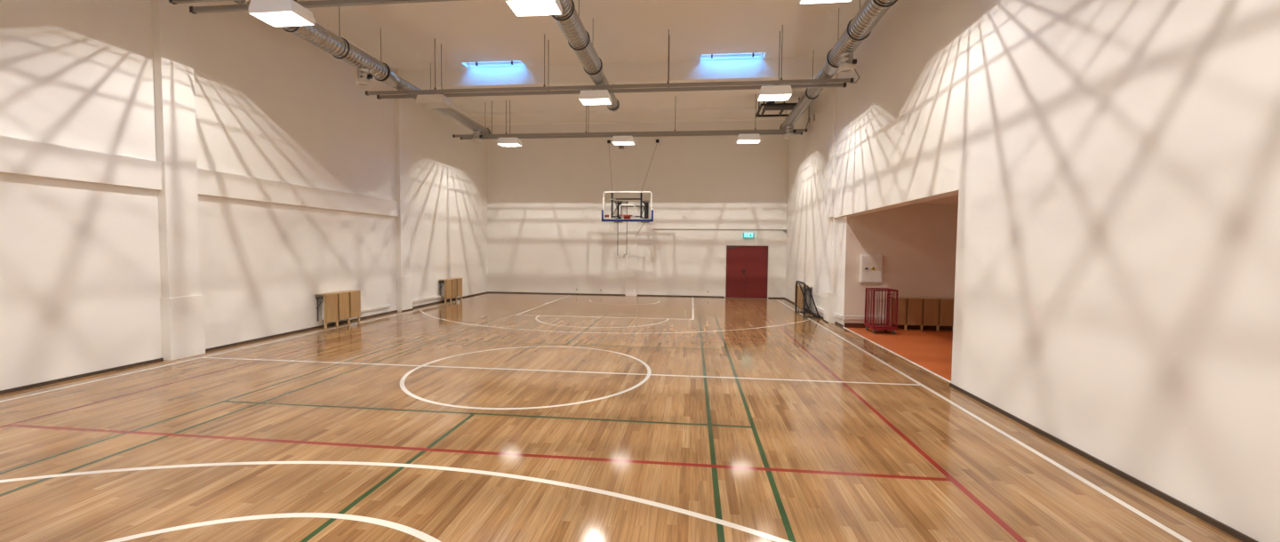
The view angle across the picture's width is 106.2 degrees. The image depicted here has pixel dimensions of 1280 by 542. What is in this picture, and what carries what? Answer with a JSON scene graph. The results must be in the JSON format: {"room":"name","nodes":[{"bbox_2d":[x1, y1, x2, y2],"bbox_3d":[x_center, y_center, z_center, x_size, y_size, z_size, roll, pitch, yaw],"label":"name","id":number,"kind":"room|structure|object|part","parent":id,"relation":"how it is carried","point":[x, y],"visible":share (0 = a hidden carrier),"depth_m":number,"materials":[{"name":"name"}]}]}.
{"room":"sports hall","nodes":[
{"label":"sports hall","id":0,"kind":"room"},
{"bbox_2d":[0,0,487,391],"bbox_3d":[-7.703,-2.235,7.790,0.300,7.500,24.000,1,3,6],"label":"wall","id":1,"kind":"structure","parent":0,"point":[80,272],"depth_m":8.46,"materials":[{"name":"paint"}]},
{"bbox_2d":[151,0,205,360],"bbox_3d":[-7.487,-1.762,7.787,0.185,6.360,0.540,1,3,6],"label":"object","id":2,"kind":"structure","parent":1,"relation":"attached to","point":[181,301],"depth_m":7.72,"materials":[{"name":"paint"}]},
{"bbox_2d":[0,135,398,216],"bbox_3d":[-7.863,-1.369,4.760,0.100,0.440,17.870,1,3,6],"label":"beam","id":3,"kind":"structure","parent":1,"relation":"attached to","point":[20,156],"depth_m":7.29,"materials":[{"name":"paint"}]},
{"bbox_2d":[0,291,487,394],"bbox_3d":[-7.501,1.394,7.927,0.180,0.042,24.000,1,3,6],"label":"baseboard","id":4,"kind":"structure","parent":1,"relation":"attached to","point":[36,385],"depth_m":7.55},
{"bbox_2d":[360,304,391,312],"bbox_3d":[-7.031,0.997,12.767,0.060,0.070,1.250,1,3,6],"label":"trim","id":5,"kind":"structure","parent":1,"relation":"attached to","point":[386,306],"depth_m":12.74,"materials":[{"name":"white plastic"}]},
{"bbox_2d":[393,67,412,311],"bbox_3d":[-6.822,-2.273,13.845,0.185,6.850,0.520,1,3,6],"label":"trim","id":6,"kind":"structure","parent":1,"relation":"attached to","point":[404,277],"depth_m":13.73,"materials":[{"name":"paint"}]},
{"bbox_2d":[412,295,442,303],"bbox_3d":[-6.752,0.882,15.274,0.070,0.080,1.800,1,3,6],"label":"trim","id":7,"kind":"structure","parent":1,"relation":"attached to","point":[438,296],"depth_m":15.19,"materials":[{"name":"white plastic"}]},
{"bbox_2d":[297,0,865,123],"bbox_3d":[-1.526,-5.424,6.977,12.660,0.170,24.600,1,3,6],"label":"ceiling","id":8,"kind":"structure","parent":0,"point":[620,31],"depth_m":11.37,"materials":[{"name":"paint"}]},
{"bbox_2d":[232,0,491,143],"bbox_3d":[-6.454,-4.597,6.176,0.428,1.520,21.270,1,3,6],"label":"ventilation duct","id":9,"kind":"object","parent":8,"relation":"hanging from","point":[368,67],"visible":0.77,"depth_m":10.33,"materials":[{"name":"metal"}]},
{"bbox_2d":[466,60,521,65],"bbox_3d":[-3.990,-5.685,13.119,1.670,0.270,0.410,1,3,6],"label":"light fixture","id":10,"kind":"structure","parent":8,"relation":"attached to","point":[511,61],"depth_m":13.29,"materials":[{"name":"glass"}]},
{"bbox_2d":[551,0,619,111],"bbox_3d":[-1.709,-4.611,4.198,0.428,1.218,18.370,1,3,6],"label":"ventilation duct","id":11,"kind":"object","parent":8,"relation":"hanging from","point":[578,37],"visible":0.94,"depth_m":9.15,"materials":[{"name":"metal"}]},
{"bbox_2d":[365,24,853,95],"bbox_3d":[-1.012,-4.878,11.143,11.460,1.305,0.072,1,3,6],"label":"track","id":12,"kind":"object","parent":8,"relation":"hanging from","point":[544,87],"visible":1,"depth_m":11.11,"materials":[{"name":"metal"}]},
{"bbox_3d":[-1.019,-4.271,11.171,11.400,0.076,0.060,1,3,6],"label":"rail","id":13,"kind":"part","parent":12,"relation":"part of","materials":[{"name":"metal"}]},
{"bbox_2d":[376,31,846,99],"bbox_3d":[-0.960,-4.891,11.439,11.300,1.305,0.072,1,3,6],"label":"track","id":14,"kind":"object","parent":8,"relation":"hanging from","point":[844,84],"visible":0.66,"depth_m":11.36,"materials":[{"name":"metal"}]},
{"bbox_2d":[416,93,452,108],"bbox_3d":[-5.029,-4.176,11.773,0.700,0.245,0.450,1,3,6],"label":"floodlight","id":15,"kind":"object","parent":14,"relation":"hanging from","point":[430,100],"visible":1,"depth_m":11.58,"materials":[{"name":"white plastic"}]},
{"bbox_2d":[578,88,612,104],"bbox_3d":[-1.043,-4.116,11.341,0.700,0.245,0.450,1,3,6],"label":"floodlight","id":16,"kind":"object","parent":14,"relation":"hanging from","point":[594,97],"visible":1,"depth_m":11.15,"materials":[{"name":"white metal"}]},
{"bbox_3d":[-0.966,-4.284,11.466,11.240,0.076,0.060,1,3,6],"label":"rail","id":17,"kind":"part","parent":14,"relation":"part of","materials":[{"name":"metal"}]},
{"bbox_2d":[757,83,791,101],"bbox_3d":[3.043,-4.055,10.898,0.700,0.245,0.450,1,3,6],"label":"floodlight","id":18,"kind":"object","parent":14,"relation":"hanging from","point":[775,92],"visible":1,"depth_m":10.70,"materials":[{"name":"white metal"}]},
{"bbox_2d":[452,93,807,137],"bbox_3d":[-0.545,-5.072,15.565,11.570,1.305,0.072,1,3,6],"label":"track","id":19,"kind":"object","parent":8,"relation":"hanging from","point":[755,130],"visible":0.91,"depth_m":15.54,"materials":[{"name":"metal"}]},
{"bbox_2d":[497,136,522,146],"bbox_3d":[-4.376,-4.368,16.194,0.700,0.245,0.450,1,3,6],"label":"floodlight","id":20,"kind":"object","parent":19,"relation":"hanging from","point":[508,141],"visible":1,"depth_m":16.00,"materials":[{"name":"white metal"}]},
{"bbox_2d":[611,134,634,144],"bbox_3d":[-0.539,-4.311,15.778,0.700,0.245,0.450,1,3,6],"label":"floodlight","id":21,"kind":"object","parent":19,"relation":"hanging from","point":[622,140],"visible":1,"depth_m":15.58,"materials":[{"name":"white metal"}]},
{"bbox_3d":[-0.551,-4.465,15.592,11.510,0.076,0.060,1,3,6],"label":"rail","id":22,"kind":"part","parent":19,"relation":"part of","materials":[{"name":"metal"}]},
{"bbox_2d":[736,132,760,143],"bbox_3d":[3.458,-4.251,15.345,0.700,0.245,0.450,1,3,6],"label":"floodlight","id":23,"kind":"object","parent":19,"relation":"hanging from","point":[749,138],"visible":1,"depth_m":15.14,"materials":[{"name":"white metal"}]},
{"bbox_2d":[460,100,802,139],"bbox_3d":[-0.490,-5.086,15.890,11.410,1.305,0.072,1,3,6],"label":"track","id":24,"kind":"object","parent":8,"relation":"hanging from","point":[796,132],"visible":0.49,"depth_m":15.92,"materials":[{"name":"metal"}]},
{"bbox_3d":[-0.496,-4.479,15.917,11.350,0.076,0.060,1,3,6],"label":"rail","id":25,"kind":"part","parent":24,"relation":"part of","materials":[{"name":"metal"}]},
{"bbox_2d":[700,52,763,58],"bbox_3d":[2.382,-5.590,12.428,1.630,0.270,0.410,1,3,6],"label":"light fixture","id":26,"kind":"structure","parent":8,"relation":"attached to","point":[753,53],"depth_m":12.60,"materials":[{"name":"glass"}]},
{"bbox_2d":[755,97,799,117],"bbox_3d":[4.477,-5.356,15.226,1.440,0.585,1.300,1,3,6],"label":"frame","id":27,"kind":"object","parent":8,"relation":"hanging from","point":[770,105],"visible":0.48,"depth_m":14.89,"materials":[{"name":"black metal"}]},
{"bbox_3d":[4.035,-5.237,14.877,0.240,0.300,0.220,1,3,6],"label":"winch motor","id":28,"kind":"part","parent":27,"relation":"part of","materials":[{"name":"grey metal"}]},
{"bbox_3d":[4.475,-5.099,15.237,1.440,0.060,1.300,1,3,6],"label":"frame","id":29,"kind":"part","parent":27,"relation":"part of","materials":[{"name":"black metal"}]},
{"bbox_3d":[4.477,-5.064,14.896,1.280,0.030,0.420,1,3,6],"label":"dark panel","id":30,"kind":"part","parent":27,"relation":"part of","materials":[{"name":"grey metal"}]},
{"bbox_2d":[779,0,897,138],"bbox_3d":[3.556,-4.447,5.091,0.428,1.520,21.270,1,3,6],"label":"ventilation duct","id":31,"kind":"object","parent":8,"relation":"hanging from","point":[840,59],"visible":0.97,"depth_m":9.23,"materials":[{"name":"metal"}]},
{"bbox_3d":[-1.579,-5.105,6.997,11.960,0.510,1.300,1,3,6],"label":"trim","id":32,"kind":"structure","parent":8,"relation":"attached to","visible":0},
{"bbox_2d":[168,0,240,4],"bbox_3d":[-1.514,-4.441,6.767,11.460,0.815,0.072,1,3,6],"label":"track","id":33,"kind":"object","parent":32,"relation":"hanging from","point":[173,2],"visible":1,"depth_m":7.35,"materials":[{"name":"metal"}]},
{"bbox_2d":[504,0,562,16],"bbox_3d":[-1.523,-3.923,6.941,0.700,0.245,0.450,1,3,6],"label":"floodlight","id":34,"kind":"object","parent":33,"relation":"hanging from","point":[519,7],"visible":1,"depth_m":7.13,"materials":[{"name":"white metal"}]},
{"bbox_2d":[189,0,463,14],"bbox_3d":[-1.481,-4.454,7.065,11.460,0.815,0.072,1,3,6],"label":"track","id":35,"kind":"object","parent":32,"relation":"hanging from","point":[196,10],"visible":0.74,"depth_m":7.43,"materials":[{"name":"metal"}]},
{"bbox_2d":[248,0,315,26],"bbox_3d":[-5.479,-3.983,7.370,0.700,0.245,0.450,1,3,6],"label":"floodlight","id":36,"kind":"object","parent":35,"relation":"hanging from","point":[275,12],"visible":1,"depth_m":7.31,"materials":[{"name":"white metal"}]},
{"bbox_2d":[799,0,851,4],"bbox_3d":[2.563,-3.862,6.499,0.700,0.245,0.450,1,3,6],"label":"floodlight","id":37,"kind":"object","parent":35,"relation":"hanging from","point":[801,2],"visible":1,"depth_m":6.72,"materials":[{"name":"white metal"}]},
{"bbox_2d":[0,292,1242,541],"bbox_3d":[-1.692,1.562,7.301,12.270,0.120,24.400,1,3,6],"label":"floor","id":38,"kind":"structure","parent":0,"point":[489,417],"depth_m":4.49,"materials":[{"name":"brown wood"}]},
{"bbox_2d":[314,289,360,328],"bbox_3d":[-7.069,0.881,11.304,0.275,0.772,1.145,1,3,6],"label":"guard","id":39,"kind":"object","parent":38,"relation":"on","point":[337,306],"visible":1,"depth_m":11.15,"materials":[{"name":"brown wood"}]},
{"bbox_3d":[-7.040,0.917,10.756,0.032,0.750,0.050,1,3,6],"label":"post","id":40,"kind":"part","parent":39,"relation":"part of","materials":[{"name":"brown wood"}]},
{"bbox_3d":[-6.988,0.844,10.905,0.018,0.625,0.345,1,3,6],"label":"slat panel","id":41,"kind":"part","parent":39,"relation":"part of","materials":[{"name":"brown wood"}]},
{"bbox_3d":[-6.946,0.827,11.288,0.018,0.625,0.323,1,3,6],"label":"slat panel","id":42,"kind":"part","parent":39,"relation":"part of","materials":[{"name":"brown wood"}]},
{"bbox_3d":[-6.904,0.810,11.671,0.018,0.625,0.345,1,3,6],"label":"slat panel","id":43,"kind":"part","parent":39,"relation":"part of","materials":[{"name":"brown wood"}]},
{"bbox_2d":[439,278,462,303],"bbox_3d":[-6.500,0.652,16.528,0.275,0.772,1.145,1,3,6],"label":"guard","id":44,"kind":"object","parent":38,"relation":"on","point":[451,287],"visible":1,"depth_m":16.32,"materials":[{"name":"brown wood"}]},
{"bbox_3d":[-6.471,0.688,15.980,0.032,0.750,0.050,1,3,6],"label":"post","id":45,"kind":"part","parent":44,"relation":"part of","materials":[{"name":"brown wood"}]},
{"bbox_3d":[-6.418,0.614,16.129,0.018,0.625,0.345,1,3,6],"label":"slat panel","id":46,"kind":"part","parent":44,"relation":"part of","materials":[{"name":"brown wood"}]},
{"bbox_3d":[-6.376,0.598,16.512,0.018,0.625,0.323,1,3,6],"label":"slat panel","id":47,"kind":"part","parent":44,"relation":"part of","materials":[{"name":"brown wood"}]},
{"bbox_3d":[-6.335,0.581,16.895,0.018,0.625,0.345,1,3,6],"label":"slat panel","id":48,"kind":"part","parent":44,"relation":"part of","materials":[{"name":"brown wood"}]},
{"bbox_2d":[794,284,812,311],"bbox_3d":[5.059,0.841,14.928,0.275,0.772,1.145,1,3,6],"label":"guard","id":49,"kind":"object","parent":38,"relation":"on","point":[800,300],"visible":0.44,"depth_m":14.69,"materials":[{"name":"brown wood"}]},
{"bbox_3d":[4.936,0.783,14.939,0.018,0.625,0.323,1,3,6],"label":"slat panel","id":50,"kind":"part","parent":49,"relation":"part of","materials":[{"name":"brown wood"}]},
{"bbox_3d":[4.895,0.799,14.556,0.018,0.625,0.345,1,3,6],"label":"slat panel","id":51,"kind":"part","parent":49,"relation":"part of","materials":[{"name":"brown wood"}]},
{"bbox_2d":[794,280,820,318],"bbox_3d":[4.817,0.788,13.807,0.470,0.974,1.108,1,3,6],"label":"goal","id":52,"kind":"object","parent":38,"relation":"on","point":[804,299],"visible":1,"depth_m":13.60,"materials":[{"name":"black metal"}]},
{"bbox_3d":[4.606,0.785,13.830,0.046,0.974,1.108,1,3,6],"label":"frame","id":53,"kind":"part","parent":52,"relation":"part of","materials":[{"name":"black metal"}]},
{"bbox_3d":[4.823,1.250,13.826,0.447,0.036,1.096,1,3,6],"label":"frame","id":54,"kind":"part","parent":52,"relation":"part of","materials":[{"name":"black metal"}]},
{"bbox_2d":[487,120,788,298],"bbox_3d":[-0.194,-2.671,19.186,12.760,7.500,0.300,1,3,6],"label":"wall","id":55,"kind":"structure","parent":0,"point":[547,232],"depth_m":19.07,"materials":[{"name":"paint"}]},
{"bbox_2d":[607,140,612,191],"bbox_3d":[-1.156,-4.024,18.313,0.137,2.208,1.570,0,3,-6],"label":"cable","id":56,"kind":"object","parent":55,"relation":"attached to","point":[608,141],"visible":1,"depth_m":18.73,"materials":[{"name":"black metal"}]},
{"bbox_2d":[618,144,623,149],"bbox_3d":[-0.739,-4.888,18.952,0.200,0.140,0.090,1,3,6],"label":"speaker box","id":57,"kind":"object","parent":55,"relation":"attached to","point":[620,147],"visible":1,"depth_m":18.93,"materials":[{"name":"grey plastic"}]},
{"bbox_2d":[601,191,653,255],"bbox_3d":[-0.414,-1.708,17.988,1.890,2.421,2.211,1,3,6],"label":"basketball hoop","id":58,"kind":"object","parent":55,"relation":"attached to","point":[627,218],"visible":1,"depth_m":17.55,"materials":[{"name":"clear glass"}]},
{"bbox_3d":[-0.816,-1.561,17.732,0.024,2.000,0.024,2,3,29],"label":"adjustment rod","id":59,"kind":"part","parent":58,"relation":"part of","materials":[{"name":"black metal"}]},
{"bbox_3d":[-0.533,-1.521,17.703,0.124,2.071,0.024,1,3,6],"label":"crank handle","id":60,"kind":"part","parent":58,"relation":"part of","materials":[{"name":"black metal"}]},
{"bbox_3d":[-0.487,-2.406,17.558,1.135,0.950,0.060,1,3,6],"label":"carrier frame","id":61,"kind":"part","parent":58,"relation":"part of","materials":[{"name":"black metal"}]},
{"bbox_2d":[625,123,638,295],"bbox_3d":[-0.315,-2.440,19.030,0.460,6.850,0.075,1,3,6],"label":"trim","id":62,"kind":"structure","parent":55,"relation":"attached to","point":[632,150],"depth_m":19.02,"materials":[{"name":"paint"}]},
{"bbox_2d":[485,118,785,126],"bbox_3d":[-0.285,-5.835,18.835,11.960,0.070,0.140,1,3,6],"label":"trim","id":63,"kind":"structure","parent":55,"relation":"attached to","point":[756,119],"depth_m":18.77,"materials":[{"name":"paint"}]},
{"bbox_2d":[488,291,784,298],"bbox_3d":[-0.347,0.960,19.201,11.960,0.042,0.020,1,3,6],"label":"baseboard","id":64,"kind":"structure","parent":55,"relation":"attached to","point":[488,292],"depth_m":19.30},
{"bbox_2d":[641,139,659,190],"bbox_3d":[0.409,-4.000,18.142,0.140,2.208,1.590,2,3,21],"label":"cable","id":65,"kind":"object","parent":55,"relation":"attached to","point":[657,140],"visible":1,"depth_m":18.48,"materials":[{"name":"black metal"}]},
{"bbox_2d":[653,228,782,230],"bbox_3d":[3.064,-1.616,18.711,5.110,0.030,0.030,1,3,6],"label":"trim","id":66,"kind":"structure","parent":55,"relation":"attached to","point":[653,228],"depth_m":18.66,"materials":[{"name":"grey plastic"}]},
{"bbox_2d":[724,244,769,298],"bbox_3d":[4.137,0.016,18.628,1.670,2.070,0.104,1,3,6],"label":"door","id":67,"kind":"structure","parent":55,"relation":"in","point":[747,266],"depth_m":18.64,"materials":[{"name":"red wood"}]},
{"bbox_2d":[743,232,754,238],"bbox_3d":[4.190,-1.372,18.558,0.420,0.200,0.111,1,3,6],"label":"exit sign","id":68,"kind":"object","parent":55,"relation":"attached to","point":[745,235],"visible":1,"depth_m":18.51,"materials":[{"name":"green plastic"}]},
{"bbox_3d":[4.185,-1.383,18.511,0.320,0.155,0.007,1,3,6],"label":"lit panel","id":69,"kind":"part","parent":68,"relation":"part of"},
{"bbox_2d":[842,327,951,383],"bbox_3d":[4.676,1.483,9.171,0.035,0.018,5.100,1,3,6],"label":"trim","id":70,"kind":"structure","parent":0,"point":[843,327],"depth_m":8.38,"materials":[{"name":"white metal"}]},
{"bbox_2d":[847,328,952,381],"bbox_3d":[6.478,1.569,8.978,3.610,0.121,5.300,1,3,6],"label":"floor","id":71,"kind":"structure","parent":0,"point":[930,349],"depth_m":9.60,"materials":[{"name":"orange rubber"}]},
{"bbox_2d":[864,288,898,334],"bbox_3d":[5.516,0.907,11.014,0.516,1.000,0.553,1,3,6],"label":"trolley","id":72,"kind":"object","parent":71,"relation":"on","point":[888,326],"visible":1,"depth_m":10.85,"materials":[{"name":"red metal"}]},
{"bbox_3d":[5.302,0.842,11.300,0.026,0.880,0.026,1,3,6],"label":"corner post","id":73,"kind":"part","parent":72,"relation":"part of","materials":[{"name":"red metal"}]},
{"bbox_3d":[5.245,0.865,10.783,0.026,0.880,0.026,1,3,6],"label":"corner post","id":74,"kind":"part","parent":72,"relation":"part of","materials":[{"name":"red metal"}]},
{"bbox_2d":[864,323,896,330],"bbox_3d":[5.512,1.272,11.033,0.512,0.070,0.542,1,3,6],"label":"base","id":75,"kind":"object","parent":72,"relation":"on","point":[872,326],"depth_m":10.79,"materials":[{"name":"red paint"}]},
{"bbox_3d":[5.789,0.850,11.247,0.026,0.880,0.026,1,3,6],"label":"corner post","id":76,"kind":"part","parent":72,"relation":"part of","materials":[{"name":"red metal"}]},
{"bbox_3d":[5.732,0.872,10.730,0.026,0.880,0.026,1,3,6],"label":"corner post","id":77,"kind":"part","parent":72,"relation":"part of","materials":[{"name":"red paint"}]},
{"bbox_2d":[889,296,954,331],"bbox_3d":[6.820,1.019,11.361,1.810,0.772,0.245,1,3,6],"label":"guard","id":78,"kind":"object","parent":71,"relation":"on","point":[937,312],"visible":0.69,"depth_m":11.26,"materials":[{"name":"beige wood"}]},
{"bbox_3d":[6.086,0.957,11.329,0.328,0.625,0.018,1,3,6],"label":"slat panel","id":79,"kind":"part","parent":78,"relation":"part of","materials":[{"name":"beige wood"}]},
{"bbox_3d":[6.452,0.962,11.289,0.306,0.625,0.018,1,3,6],"label":"slat panel","id":80,"kind":"part","parent":78,"relation":"part of","materials":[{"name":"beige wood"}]},
{"bbox_3d":[6.808,0.968,11.251,0.306,0.625,0.018,1,3,6],"label":"slat panel","id":81,"kind":"part","parent":78,"relation":"part of","materials":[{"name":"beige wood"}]},
{"bbox_3d":[7.164,0.973,11.212,0.306,0.625,0.018,1,3,6],"label":"slat panel","id":82,"kind":"part","parent":78,"relation":"part of","materials":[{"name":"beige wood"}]},
{"bbox_2d":[843,204,958,327],"bbox_3d":[6.837,-0.206,11.580,3.710,3.400,0.300,1,3,6],"label":"wall","id":83,"kind":"structure","parent":0,"point":[916,244],"depth_m":11.47,"materials":[{"name":"paint"}]},
{"bbox_2d":[843,315,886,320],"bbox_3d":[5.556,1.137,11.602,1.220,0.090,0.050,1,3,6],"label":"trim","id":84,"kind":"structure","parent":83,"relation":"attached to","point":[846,317],"depth_m":11.61,"materials":[{"name":"white plastic"}]},
{"bbox_2d":[859,254,882,282],"bbox_3d":[5.534,-0.056,11.513,0.480,0.670,0.128,1,3,6],"label":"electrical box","id":85,"kind":"object","parent":83,"relation":"attached to","point":[871,266],"visible":1,"depth_m":11.47,"materials":[{"name":"white metal"}]},
{"bbox_2d":[844,322,952,330],"bbox_3d":[6.709,1.343,11.500,3.500,0.110,0.020,1,3,6],"label":"baseboard","id":86,"kind":"structure","parent":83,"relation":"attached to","point":[846,324],"depth_m":11.52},
{"bbox_2d":[912,194,958,204],"bbox_3d":[6.654,-1.625,8.819,3.520,0.320,5.700,1,3,6],"label":"ceiling","id":87,"kind":"structure","parent":0,"point":[954,199],"depth_m":10.68,"materials":[{"name":"paint"}]},
{"bbox_2d":[784,0,1279,541],"bbox_3d":[4.534,-2.051,6.464,0.400,7.500,24.000,1,3,6],"label":"wall","id":88,"kind":"structure","parent":0,"point":[1113,166],"depth_m":4.26,"materials":[{"name":"paint"}]},
{"bbox_2d":[402,56,826,101],"bbox_3d":[-0.854,-5.397,13.651,11.960,0.510,1.300,1,3,6],"label":"beam","id":89,"kind":"structure","parent":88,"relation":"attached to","point":[793,68],"depth_m":13.09,"materials":[{"name":"paint"}]},
{"bbox_2d":[467,106,773,116],"bbox_3d":[-0.450,-5.753,17.326,11.960,0.100,0.220,1,3,6],"label":"trim","id":90,"kind":"structure","parent":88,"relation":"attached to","point":[734,108],"depth_m":17.29,"materials":[{"name":"paint"}]},
{"bbox_2d":[808,115,812,125],"bbox_3d":[5.246,-4.631,14.791,0.056,0.240,0.180,1,3,6],"label":"wall box","id":91,"kind":"object","parent":88,"relation":"attached to","point":[811,116],"visible":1,"depth_m":14.73,"materials":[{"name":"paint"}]},
{"bbox_2d":[813,112,816,122],"bbox_3d":[5.186,-4.547,14.248,0.056,0.240,0.180,1,3,6],"label":"wall box","id":92,"kind":"object","parent":88,"relation":"attached to","point":[815,114],"visible":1,"depth_m":14.19,"materials":[{"name":"paint"}]},
{"bbox_2d":[813,305,823,313],"bbox_3d":[5.013,1.073,13.446,0.060,0.100,1.100,1,3,6],"label":"trim","id":93,"kind":"structure","parent":88,"relation":"attached to","point":[821,310],"depth_m":13.26,"materials":[{"name":"white plastic"}]},
{"bbox_2d":[824,291,836,323],"bbox_3d":[4.969,0.948,12.559,0.200,0.770,0.460,1,3,6],"label":"trim","id":94,"kind":"structure","parent":88,"relation":"attached to","point":[829,299],"depth_m":12.34,"materials":[{"name":"paint"}]},
{"bbox_2d":[826,72,837,218],"bbox_3d":[4.978,-3.206,12.441,0.080,3.640,0.430,1,3,6],"label":"trim","id":95,"kind":"structure","parent":88,"relation":"attached to","point":[833,90],"depth_m":12.33,"materials":[{"name":"paint"}]},
{"bbox_2d":[830,217,838,293],"bbox_3d":[5.020,-0.012,12.436,0.100,2.700,0.190,1,3,6],"label":"trim","id":96,"kind":"structure","parent":88,"relation":"attached to","point":[835,220],"depth_m":12.35,"materials":[{"name":"paint"}]},
{"bbox_2d":[833,312,843,319],"bbox_3d":[4.964,1.122,12.028,0.050,0.090,0.630,1,3,6],"label":"trim","id":97,"kind":"structure","parent":88,"relation":"attached to","point":[836,315],"depth_m":11.93,"materials":[{"name":"white plastic"}]},
{"bbox_2d":[784,297,1258,541],"bbox_3d":[4.301,1.567,6.648,0.195,0.050,24.000,1,3,6],"label":"baseboard","id":98,"kind":"structure","parent":88,"relation":"attached to","point":[1240,536],"depth_m":3.97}
]}

